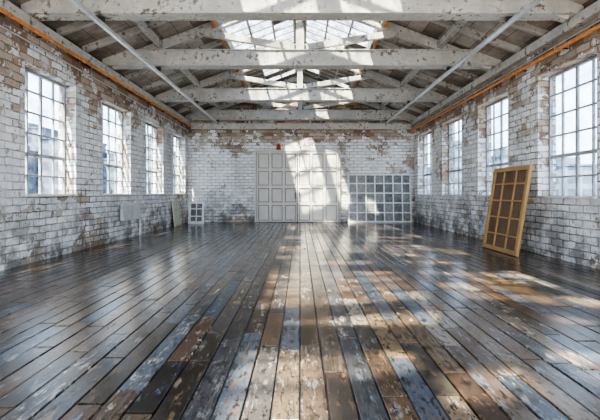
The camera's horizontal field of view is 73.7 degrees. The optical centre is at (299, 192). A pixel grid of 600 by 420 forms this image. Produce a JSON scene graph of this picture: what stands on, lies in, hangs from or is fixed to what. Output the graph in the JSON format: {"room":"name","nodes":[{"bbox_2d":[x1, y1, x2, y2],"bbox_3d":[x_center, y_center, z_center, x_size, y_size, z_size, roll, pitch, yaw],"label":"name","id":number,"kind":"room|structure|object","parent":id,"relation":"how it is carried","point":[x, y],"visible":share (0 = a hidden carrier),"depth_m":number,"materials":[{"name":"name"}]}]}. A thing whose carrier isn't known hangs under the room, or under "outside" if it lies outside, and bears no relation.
{"room":"empty industrial loft","nodes":[
{"label":"empty industrial loft","id":0,"kind":"room"},
{"bbox_2d":[0,12,187,270],"bbox_3d":[-6.025,-1.050,8.850,0.450,5.500,23.700,0,0,0],"label":"wall","id":1,"kind":"structure","parent":0,"point":[32,229],"depth_m":10.36,"materials":[{"name":"brick"}]},
{"bbox_2d":[25,68,65,193],"bbox_3d":[-6.100,-1.345,9.400,0.070,2.850,1.920,0,0,0],"label":"window","id":2,"kind":"structure","parent":1,"relation":"in","point":[39,155],"depth_m":9.40,"materials":[{"name":"paint"}]},
{"bbox_2d":[25,194,77,196],"bbox_3d":[-5.910,0.056,9.400,0.320,0.051,1.916,0,0,0],"label":"sill","id":3,"kind":"structure","parent":1,"relation":"attached to","point":[26,195],"depth_m":9.09,"materials":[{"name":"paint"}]},
{"bbox_2d":[0,25,188,130],"bbox_3d":[-5.757,-3.200,8.790,0.083,0.047,23.580,0,0,0],"label":"cable conduit","id":4,"kind":"object","parent":1,"relation":"attached to","point":[8,30],"visible":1,"depth_m":10.23,"materials":[{"name":"metal"}]},
{"bbox_2d":[0,0,190,124],"bbox_3d":[-5.720,-3.609,8.849,0.160,0.218,23.698,0,0,0],"label":"trim","id":5,"kind":"structure","parent":1,"relation":"attached to","point":[8,6],"depth_m":10.05,"materials":[{"name":"paint"}]},
{"bbox_2d":[0,7,191,126],"bbox_3d":[-5.671,-3.430,8.790,0.256,0.111,23.580,0,0,0],"label":"pipe","id":6,"kind":"object","parent":1,"relation":"attached to","point":[41,35],"visible":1,"depth_m":10.04,"materials":[{"name":"orange metal"}]},
{"bbox_2d":[103,103,122,193],"bbox_3d":[-6.100,-1.345,12.740,0.070,2.850,1.920,0,0,0],"label":"window","id":7,"kind":"structure","parent":1,"relation":"in","point":[108,150],"depth_m":13.20,"materials":[{"name":"paint"}]},
{"bbox_2d":[103,194,131,195],"bbox_3d":[-5.910,0.056,12.740,0.320,0.051,1.916,0,0,0],"label":"sill","id":8,"kind":"structure","parent":1,"relation":"attached to","point":[103,194],"depth_m":12.43,"materials":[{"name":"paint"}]},
{"bbox_2d":[146,123,156,193],"bbox_3d":[-6.100,-1.345,16.020,0.070,2.850,1.920,0,0,0],"label":"window","id":9,"kind":"structure","parent":1,"relation":"in","point":[148,171],"depth_m":16.48,"materials":[{"name":"paint"}]},
{"bbox_2d":[173,135,179,193],"bbox_3d":[-6.100,-1.345,19.250,0.070,2.850,1.900,0,0,0],"label":"window","id":10,"kind":"structure","parent":1,"relation":"in","point":[176,146],"depth_m":19.71,"materials":[{"name":"paint"}]},
{"bbox_2d":[0,222,599,419],"bbox_3d":[0.050,1.599,8.850,11.700,0.202,23.700,0,0,0],"label":"floor","id":11,"kind":"structure","parent":0,"point":[208,320],"depth_m":4.56,"materials":[{"name":"wood"}]},
{"bbox_2d":[120,203,140,234],"bbox_3d":[-5.715,0.930,13.498,0.170,1.140,1.496,0,0,0],"label":"radiator","id":12,"kind":"object","parent":11,"relation":"on","point":[127,211],"visible":1,"depth_m":13.29,"materials":[{"name":"metal"}]},
{"bbox_2d":[171,201,180,226],"bbox_3d":[-5.680,0.931,18.325,0.218,1.146,0.850,0,0,0],"label":"panel","id":13,"kind":"object","parent":11,"relation":"on","point":[174,204],"visible":0.94,"depth_m":18.30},
{"bbox_2d":[188,201,204,223],"bbox_3d":[-5.070,0.957,19.811,0.780,1.097,0.621,0,0,0],"label":"window","id":14,"kind":"structure","parent":11,"relation":"on","point":[196,211],"depth_m":19.59,"materials":[{"name":"paint"}]},
{"bbox_2d":[348,174,411,221],"bbox_3d":[4.090,0.257,20.546,3.260,2.494,0.267,0,0,0],"label":"window","id":15,"kind":"structure","parent":11,"relation":"on","point":[371,197],"depth_m":20.55,"materials":[{"name":"grey glass"}]},
{"bbox_2d":[482,164,532,256],"bbox_3d":[5.481,0.413,10.250,0.841,2.169,1.740,0,0,0],"label":"wooden frame","id":16,"kind":"object","parent":11,"relation":"on","point":[510,187],"visible":1,"depth_m":10.13,"materials":[{"name":"brown wood"}]},
{"bbox_2d":[188,82,413,221],"bbox_3d":[0.050,-2.200,20.925,12.600,7.800,0.450,0,0,0],"label":"wall","id":17,"kind":"structure","parent":0,"point":[221,162],"depth_m":20.70,"materials":[{"name":"brick"}]},
{"bbox_2d":[255,150,339,221],"bbox_3d":[-0.128,-0.360,20.610,4.395,3.720,0.179,0,0,0],"label":"door frame","id":18,"kind":"structure","parent":17,"relation":"in","point":[256,151],"depth_m":20.52,"materials":[{"name":"grey paint"}]},
{"bbox_2d":[257,152,296,221],"bbox_3d":[-1.179,-0.307,20.619,2.062,3.595,0.159,0,0,0],"label":"leaf","id":19,"kind":"object","parent":18,"relation":"attached to","point":[276,171],"visible":1,"depth_m":20.59,"materials":[{"name":"grey paint"}]},
{"bbox_2d":[298,152,337,221],"bbox_3d":[0.924,-0.307,20.619,2.062,3.595,0.159,0,0,0],"label":"leaf","id":20,"kind":"object","parent":18,"relation":"attached to","point":[317,171],"visible":1,"depth_m":20.59,"materials":[{"name":"paint"}]},
{"bbox_2d":[191,123,410,128],"bbox_3d":[0.050,-3.450,20.649,11.360,0.300,0.098,0,0,0],"label":"trim","id":21,"kind":"structure","parent":17,"relation":"attached to","point":[194,125],"depth_m":20.60,"materials":[{"name":"paint"}]},
{"bbox_2d":[185,75,416,121],"bbox_3d":[0.050,-4.836,20.350,11.698,2.428,0.380,0,0,0],"label":"roof truss","id":22,"kind":"object","parent":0,"point":[297,113],"depth_m":20.20,"materials":[{"name":"white wood"}]},
{"bbox_2d":[156,69,446,103],"bbox_3d":[0.050,-4.836,16.200,11.698,2.428,0.380,0,0,0],"label":"roof truss","id":23,"kind":"object","parent":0,"point":[299,92],"depth_m":16.05,"materials":[{"name":"white wood"}]},
{"bbox_2d":[102,21,501,71],"bbox_3d":[0.050,-4.836,11.850,11.698,2.428,0.380,0,0,0],"label":"roof truss","id":24,"kind":"object","parent":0,"point":[299,55],"depth_m":11.70,"materials":[{"name":"white wood"}]},
{"bbox_2d":[8,0,596,116],"bbox_3d":[0.050,-4.944,9.075,12.800,2.552,24.150,0,0,0],"label":"ceiling","id":25,"kind":"structure","parent":0,"point":[92,33],"depth_m":11.68,"materials":[{"name":"grey wood"}]},
{"bbox_2d":[225,21,374,87],"bbox_3d":[0.000,-5.654,9.100,4.932,0.940,21.875,0,0,0],"label":"skylight","id":26,"kind":"object","parent":25,"relation":"attached to","point":[325,74],"visible":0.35,"depth_m":14.82,"materials":[{"name":"glass"}]},
{"bbox_2d":[56,21,548,113],"bbox_3d":[0.050,-4.901,8.845,11.752,2.357,23.690,0,0,0],"label":"roof","id":27,"kind":"structure","parent":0,"point":[141,26],"depth_m":11.61,"materials":[{"name":"grey wood"}]},
{"bbox_2d":[69,0,218,122],"bbox_3d":[-4.225,-3.651,8.725,0.190,0.142,23.450,0,0,0],"label":"cable tray","id":28,"kind":"object","parent":27,"relation":"attached to","point":[99,20],"visible":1,"depth_m":9.84,"materials":[{"name":"metal"}]},
{"bbox_2d":[385,0,541,122],"bbox_3d":[4.445,-3.651,8.725,0.190,0.142,23.450,0,0,0],"label":"cable tray","id":29,"kind":"object","parent":27,"relation":"attached to","point":[509,20],"visible":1,"depth_m":9.86,"materials":[{"name":"metal"}]},
{"bbox_2d":[21,0,583,22],"bbox_3d":[0.050,-4.836,8.450,11.698,2.428,0.380,0,0,0],"label":"roof truss","id":30,"kind":"object","parent":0,"point":[560,11],"depth_m":8.30,"materials":[{"name":"white wood"}]},
{"bbox_2d":[414,15,599,268],"bbox_3d":[6.125,-1.050,8.850,0.450,5.500,23.700,0,0,0],"label":"wall","id":31,"kind":"structure","parent":0,"point":[565,229],"depth_m":10.47,"materials":[{"name":"brick"}]},
{"bbox_2d":[423,132,430,193],"bbox_3d":[6.200,-1.380,18.975,0.070,3.000,2.050,0,0,0],"label":"window","id":32,"kind":"structure","parent":31,"relation":"in","point":[427,134],"depth_m":19.47,"materials":[{"name":"paint"}]},
{"bbox_2d":[449,118,461,194],"bbox_3d":[6.200,-1.380,15.600,0.070,3.000,2.000,0,0,0],"label":"window","id":33,"kind":"structure","parent":31,"relation":"in","point":[457,120],"depth_m":16.08,"materials":[{"name":"paint"}]},
{"bbox_2d":[486,96,507,194],"bbox_3d":[6.200,-1.380,12.305,0.070,3.000,1.910,0,0,0],"label":"window","id":34,"kind":"structure","parent":31,"relation":"in","point":[501,164],"depth_m":12.76,"materials":[{"name":"paint"}]},
{"bbox_2d":[410,23,599,131],"bbox_3d":[5.771,-3.180,8.790,0.256,0.111,23.580,0,0,0],"label":"pipe","id":35,"kind":"object","parent":31,"relation":"attached to","point":[560,47],"visible":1,"depth_m":10.17,"materials":[{"name":"orange metal"}]},
{"bbox_2d":[411,0,599,124],"bbox_3d":[5.820,-3.609,8.849,0.160,0.218,23.698,0,0,0],"label":"trim","id":36,"kind":"structure","parent":31,"relation":"attached to","point":[592,11],"depth_m":10.18,"materials":[{"name":"paint"}]},
{"bbox_2d":[413,20,599,127],"bbox_3d":[5.857,-3.360,8.790,0.083,0.047,23.580,0,0,0],"label":"cable conduit","id":37,"kind":"object","parent":31,"relation":"attached to","point":[565,40],"visible":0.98,"depth_m":10.35,"materials":[{"name":"metal"}]},
{"bbox_2d":[536,196,596,198],"bbox_3d":[6.010,0.096,8.935,0.320,0.051,1.966,0,0,0],"label":"sill","id":38,"kind":"structure","parent":31,"relation":"attached to","point":[566,197],"depth_m":8.62,"materials":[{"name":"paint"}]},
{"bbox_2d":[549,55,596,195],"bbox_3d":[6.200,-1.380,8.935,0.070,3.000,1.970,0,0,0],"label":"window","id":39,"kind":"structure","parent":31,"relation":"in","point":[577,153],"depth_m":8.93,"materials":[{"name":"paint"}]},
{"label":"outside","id":40,"kind":"structure","parent":0,"visible":0},
{"bbox_2d":[28,122,596,195],"bbox_3d":[-4.000,-8.900,82.000,168.400,22.800,88.400,0,0,0],"label":"buildings","id":41,"kind":"structure","parent":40,"point":[585,182],"depth_m":90.74}
]}

